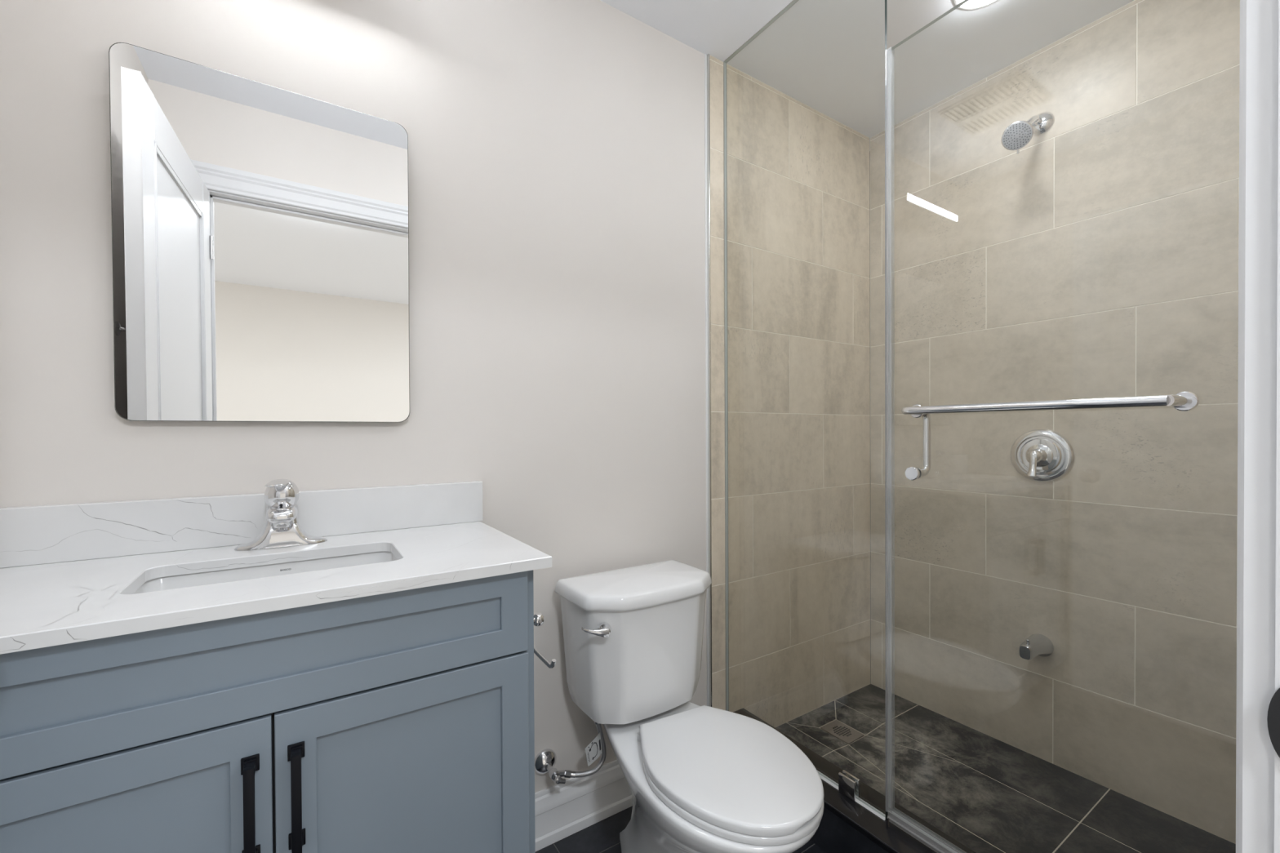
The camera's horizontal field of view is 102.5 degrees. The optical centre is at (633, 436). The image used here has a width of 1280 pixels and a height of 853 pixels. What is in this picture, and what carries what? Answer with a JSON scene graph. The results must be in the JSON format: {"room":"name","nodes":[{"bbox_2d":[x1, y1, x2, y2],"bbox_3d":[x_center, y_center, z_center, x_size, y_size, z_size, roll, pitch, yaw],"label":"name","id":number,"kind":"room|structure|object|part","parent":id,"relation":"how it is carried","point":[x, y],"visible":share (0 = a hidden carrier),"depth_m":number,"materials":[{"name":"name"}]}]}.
{"room":"bathroom","nodes":[
{"label":"bathroom","id":0,"kind":"room"},
{"bbox_2d":[0,0,870,792],"bbox_3d":[-0.104,-0.058,1.604,2.706,2.518,0.098,-1,1,-33],"label":"wall","id":1,"kind":"structure","parent":0,"point":[557,194],"depth_m":1.48,"materials":[{"name":"white paint"}]},
{"bbox_2d":[0,480,482,568],"bbox_3d":[-0.759,0.172,1.116,0.857,0.103,0.027,-1,1,-33],"label":"backsplash","id":2,"kind":"structure","parent":1,"relation":"attached to","point":[37,535],"depth_m":1.03,"materials":[{"name":"white stone"}]},
{"bbox_2d":[108,42,409,422],"bbox_3d":[-0.765,-0.388,1.111,0.517,0.713,0.027,-1,1,-33],"label":"wall mirror","id":3,"kind":"object","parent":1,"relation":"attached to","point":[260,231],"visible":1,"depth_m":1.07,"materials":[{"name":"grey mirror"}]},
{"bbox_2d":[534,748,565,784],"bbox_3d":[-0.226,0.926,1.422,0.069,0.069,0.100,-1,1,-33],"label":"water supply valve","id":4,"kind":"object","parent":1,"relation":"attached to","point":[545,760],"visible":0.97,"depth_m":1.44,"materials":[{"name":"silver metal"}]},
{"bbox_3d":[-0.199,0.929,1.391,0.030,0.024,0.019,-1,1,-33],"label":"oval knob","id":5,"kind":"part","parent":4,"relation":"part of","materials":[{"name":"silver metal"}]},
{"bbox_2d":[564,721,606,777],"bbox_3d":[-0.132,0.847,1.415,0.119,0.197,0.048,0,0,-10],"label":"supply hose","id":6,"kind":"object","parent":4,"relation":"attached to","point":[597,747],"visible":0.85,"depth_m":1.42,"materials":[{"name":"silver metal"}]},
{"bbox_2d":[534,760,632,851],"bbox_3d":[-0.076,1.077,1.566,0.808,0.148,0.022,-1,1,-33],"label":"baseboard","id":7,"kind":"structure","parent":1,"relation":"attached to","point":[562,811],"depth_m":1.51,"materials":[{"name":"white paint"}]},
{"bbox_2d":[706,53,711,706],"bbox_3d":[0.264,-0.086,1.786,0.006,2.467,0.012,-1,1,-33],"label":"trim","id":8,"kind":"structure","parent":1,"relation":"attached to","point":[708,55],"depth_m":1.78,"materials":[{"name":"silver metal"}]},
{"bbox_2d":[535,805,825,852],"bbox_3d":[-0.035,1.183,0.759,1.685,0.050,1.423,-1,1,-33],"label":"floor","id":9,"kind":"structure","parent":0,"point":[603,836],"depth_m":1.46,"materials":[{"name":"black tile"}]},
{"bbox_2d":[0,569,535,852],"bbox_3d":[-0.632,0.702,0.922,0.806,0.914,0.493,-1,1,-33],"label":"vanity cabinet","id":10,"kind":"object","parent":9,"relation":"on","point":[400,722],"visible":0.95,"depth_m":0.75,"materials":[{"name":"grey paint"}]},
{"bbox_3d":[-0.684,0.730,0.643,0.385,0.653,0.018,-1,1,-33],"label":"door","id":11,"kind":"part","parent":10,"relation":"part of","materials":[{"name":"grey paint"}]},
{"bbox_3d":[-0.531,0.526,0.712,0.021,0.152,0.031,-1,1,-33],"label":"handle","id":12,"kind":"part","parent":10,"relation":"part of","materials":[{"name":"black metal"}]},
{"bbox_3d":[-0.533,0.400,0.763,0.770,0.040,0.020,-1,1,-33],"label":"frame","id":13,"kind":"part","parent":10,"relation":"part of","materials":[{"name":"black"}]},
{"bbox_2d":[0,480,551,654],"bbox_3d":[-0.607,0.183,0.924,0.903,0.123,0.515,-1,1,-33],"label":"countertop","id":14,"kind":"structure","parent":10,"relation":"on","point":[70,573],"depth_m":0.93,"materials":[{"name":"white stone"}]},
{"bbox_2d":[133,551,397,594],"bbox_3d":[-0.627,0.317,0.914,0.444,0.144,0.254,-1,1,-33],"label":"sink basin","id":15,"kind":"object","parent":14,"relation":"in","point":[193,580],"visible":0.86,"depth_m":0.98,"materials":[{"name":"white ceramic"}]},
{"bbox_2d":[234,479,327,550],"bbox_3d":[-0.713,0.155,1.042,0.158,0.137,0.097,-1,1,-33],"label":"faucet","id":16,"kind":"object","parent":14,"relation":"on","point":[282,528],"visible":1,"depth_m":1.03,"materials":[{"name":"silver metal"}]},
{"bbox_3d":[-0.711,0.093,1.029,0.035,0.012,0.076,0,1,-23],"label":"lever","id":17,"kind":"part","parent":16,"relation":"part of","materials":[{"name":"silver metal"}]},
{"bbox_3d":[-0.710,0.156,1.039,0.053,0.030,0.086,-1,1,-33],"label":"spout","id":18,"kind":"part","parent":16,"relation":"part of","materials":[{"name":"silver metal"}]},
{"bbox_3d":[-0.721,0.119,1.055,0.060,0.063,0.061,-1,1,-33],"label":"handle","id":19,"kind":"part","parent":16,"relation":"part of","materials":[{"name":"silver metal"}]},
{"bbox_3d":[-0.485,0.525,0.741,0.021,0.152,0.031,-1,1,-33],"label":"handle","id":20,"kind":"part","parent":10,"relation":"part of","materials":[{"name":"black metal"}]},
{"bbox_3d":[-0.358,0.727,0.854,0.385,0.653,0.018,-1,1,-33],"label":"door","id":21,"kind":"part","parent":10,"relation":"part of","materials":[{"name":"grey paint"}]},
{"bbox_2d":[533,613,555,668],"bbox_3d":[-0.198,0.399,1.031,0.046,0.097,0.146,-1,1,-33],"label":"toilet paper holder","id":22,"kind":"object","parent":10,"relation":"attached to","point":[539,619],"visible":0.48,"depth_m":1.03,"materials":[{"name":"silver metal"}]},
{"bbox_3d":[-0.189,0.408,1.037,0.008,0.080,0.146,-1,1,-33],"label":"arm","id":23,"kind":"part","parent":22,"relation":"part of","materials":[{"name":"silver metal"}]},
{"bbox_2d":[555,560,824,852],"bbox_3d":[0.136,0.770,1.260,0.444,0.765,0.682,-1,1,-33],"label":"toilet","id":24,"kind":"object","parent":9,"relation":"on","point":[704,779],"visible":1,"depth_m":1.28,"materials":[{"name":"white porcelain"},{"name":"white plastic"},{"name":"polished chrome"}]},
{"bbox_3d":[-0.090,0.482,1.271,0.080,0.038,0.036,0,1,-17],"label":"flush lever","id":25,"kind":"part","parent":24,"relation":"part of","materials":[{"name":"silver metal"}]},
{"bbox_3d":[0.024,0.590,1.448,0.401,0.314,0.229,-1,1,-33],"label":"tank","id":26,"kind":"part","parent":24,"relation":"part of","materials":[{"name":"white ceramic"}]},
{"bbox_3d":[0.024,0.411,1.444,0.426,0.048,0.248,-1,1,-33],"label":"tank lid","id":27,"kind":"part","parent":24,"relation":"part of","materials":[{"name":"white ceramic"}]},
{"bbox_3d":[0.152,0.959,1.255,0.370,0.388,0.647,-1,1,-33],"label":"bowl","id":28,"kind":"part","parent":24,"relation":"part of","materials":[{"name":"white ceramic"}]},
{"bbox_3d":[0.214,0.736,1.166,0.354,0.022,0.439,-1,1,-33],"label":"lid","id":29,"kind":"part","parent":24,"relation":"part of","materials":[{"name":"white plastic"}]},
{"bbox_3d":[0.215,0.756,1.165,0.358,0.016,0.434,-1,1,-33],"label":"seat","id":30,"kind":"part","parent":24,"relation":"part of","materials":[{"name":"white plastic"}]},
{"bbox_2d":[733,708,976,852],"bbox_3d":[0.688,1.072,1.290,0.156,0.155,1.300,-1,1,-33],"label":"curb","id":31,"kind":"object","parent":9,"relation":"on","point":[846,826],"visible":0.52,"depth_m":1.35,"materials":[{"name":"black tile"}]},
{"bbox_2d":[723,0,888,820],"bbox_3d":[0.490,-0.164,1.574,0.025,2.312,0.595,-1,1,-33],"label":"glass panel","id":32,"kind":"object","parent":31,"relation":"on","point":[848,784],"visible":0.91,"depth_m":1.42,"materials":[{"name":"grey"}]},
{"bbox_3d":[0.591,0.967,1.420,0.007,0.050,0.050,-1,1,-33],"label":"clamp plate","id":33,"kind":"part","parent":32,"relation":"part of","materials":[{"name":"silver metal"}]},
{"bbox_3d":[0.606,0.967,1.430,0.007,0.050,0.050,-1,1,-33],"label":"clamp plate","id":34,"kind":"part","parent":32,"relation":"part of","materials":[{"name":"silver metal"}]},
{"bbox_2d":[600,0,1133,137],"bbox_3d":[0.312,-1.355,1.030,2.806,0.080,1.523,-1,1,-33],"label":"ceiling","id":35,"kind":"structure","parent":0,"point":[828,56],"depth_m":1.71,"materials":[{"name":"white paint"}]},
{"bbox_2d":[953,0,997,9],"bbox_3d":[1.036,-1.313,1.508,0.164,0.018,0.164,-1,1,-33],"label":"recessed light","id":36,"kind":"object","parent":35,"relation":"in","point":[971,4],"visible":0.9,"depth_m":1.56,"materials":[{"name":"white"}]},
{"bbox_2d":[774,684,1235,852],"bbox_3d":[1.083,1.144,1.545,0.796,0.058,1.300,-1,1,-33],"label":"floor","id":37,"kind":"structure","parent":0,"point":[988,794],"depth_m":1.63,"materials":[{"name":"black tile"}]},
{"bbox_2d":[820,720,864,744],"bbox_3d":[0.794,1.123,1.954,0.097,0.005,0.120,-1,1,-33],"label":"floor drain","id":38,"kind":"object","parent":37,"relation":"in","point":[837,729],"visible":1,"depth_m":1.95,"materials":[{"name":"silver metal"}]},
{"bbox_2d":[870,0,1239,844],"bbox_3d":[1.432,-0.092,1.764,0.050,2.468,1.300,-1,1,-33],"label":"wall","id":39,"kind":"structure","parent":0,"point":[1098,258],"depth_m":1.68,"materials":[{"name":"beige tile"}]},
{"bbox_2d":[1000,111,1053,154],"bbox_3d":[1.310,-1.019,1.712,0.195,0.171,0.086,-1,1,-33],"label":"sprayer","id":40,"kind":"object","parent":39,"relation":"attached to","point":[1018,135],"visible":1,"depth_m":1.69,"materials":[{"name":"silver metal"}]},
{"bbox_3d":[1.249,-0.979,1.673,0.050,0.067,0.077,-1,1,-33],"label":"plate","id":41,"kind":"part","parent":40,"relation":"part of","materials":[{"name":"grey metal"}]},
{"bbox_3d":[1.337,-1.044,1.729,0.128,0.076,0.029,0,1,-22],"label":"arm","id":42,"kind":"part","parent":40,"relation":"part of","materials":[{"name":"silver metal"}]},
{"bbox_2d":[1018,633,1053,660],"bbox_3d":[1.351,0.716,1.737,0.130,0.080,0.074,-1,1,-33],"label":"tub spout","id":43,"kind":"object","parent":39,"relation":"attached to","point":[1037,644],"visible":1,"depth_m":1.72,"materials":[{"name":"grey metal"}]},
{"bbox_2d":[1009,429,1074,482],"bbox_3d":[1.366,0.066,1.743,0.086,0.182,0.182,-1,1,-33],"label":"shower valve","id":44,"kind":"object","parent":39,"relation":"attached to","point":[1041,455],"visible":1,"depth_m":1.74,"materials":[{"name":"silver metal"}]},
{"bbox_3d":[1.344,0.093,1.729,0.034,0.078,0.025,-1,1,-33],"label":"lever","id":45,"kind":"part","parent":44,"relation":"part of","materials":[{"name":"silver metal"}]},
{"bbox_3d":[0.701,-0.053,0.449,2.806,2.518,0.115,-1,1,-33],"label":"wall","id":46,"kind":"structure","parent":0,"visible":0},
{"bbox_2d":[1235,0,1279,852],"bbox_3d":[0.067,0.063,0.123,1.051,2.198,0.024,-1,1,-33],"label":"trim","id":47,"kind":"structure","parent":46,"relation":"attached to","point":[1259,19],"depth_m":0.35,"materials":[{"name":"white paint"}]},
{"bbox_2d":[1266,0,1279,852],"bbox_3d":[0.104,0.106,0.067,0.881,2.113,0.118,-1,1,-33],"label":"door","id":48,"kind":"structure","parent":46,"relation":"attached to","point":[1273,712],"depth_m":0.34,"materials":[{"name":"white paint"}]},
{"bbox_3d":[0.443,0.190,0.319,0.002,0.058,0.063,-1,1,-33],"label":"strike plate","id":49,"kind":"part","parent":48,"relation":"part of","materials":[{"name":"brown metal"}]},
{"bbox_3d":[1.380,-0.085,0.936,0.936,2.468,0.050,-1,1,-33],"label":"wall","id":50,"kind":"structure","parent":0,"visible":0},
{"bbox_2d":[888,0,1199,852],"bbox_3d":[0.817,0.006,1.019,0.144,1.979,0.692,-1,1,-28],"label":"shower door","id":51,"kind":"structure","parent":50,"relation":"attached to","point":[1182,401],"depth_m":1.21,"materials":[{"name":"clear glass"}]},
{"bbox_2d":[911,404,923,417],"bbox_3d":[0.690,-0.062,1.252,0.005,0.033,0.033,-1,1,-33],"label":"washer","id":52,"kind":"object","parent":51,"relation":"in","point":[917,415],"depth_m":1.25,"materials":[{"name":"silver metal"}]},
{"bbox_2d":[915,466,922,479],"bbox_3d":[0.698,0.090,1.270,0.005,0.029,0.029,-1,1,-33],"label":"washer","id":53,"kind":"object","parent":51,"relation":"in","point":[920,471],"depth_m":1.26,"materials":[{"name":"silver metal"}]},
{"bbox_3d":[0.723,0.014,1.286,0.059,0.171,0.019,-1,1,-33],"label":"pull handle","id":54,"kind":"part","parent":51,"relation":"part of","materials":[{"name":"silver metal"}]},
{"bbox_3d":[0.837,-0.007,1.039,0.010,1.950,0.666,-1,1,-33],"label":"pane","id":55,"kind":"part","parent":51,"relation":"part of","materials":[{"name":"clear glass"}]},
{"bbox_2d":[1172,391,1199,411],"bbox_3d":[0.935,-0.060,0.872,0.005,0.033,0.033,-1,1,-33],"label":"washer","id":56,"kind":"object","parent":51,"relation":"in","point":[1193,402],"depth_m":0.86,"materials":[{"name":"silver metal"}]}
]}

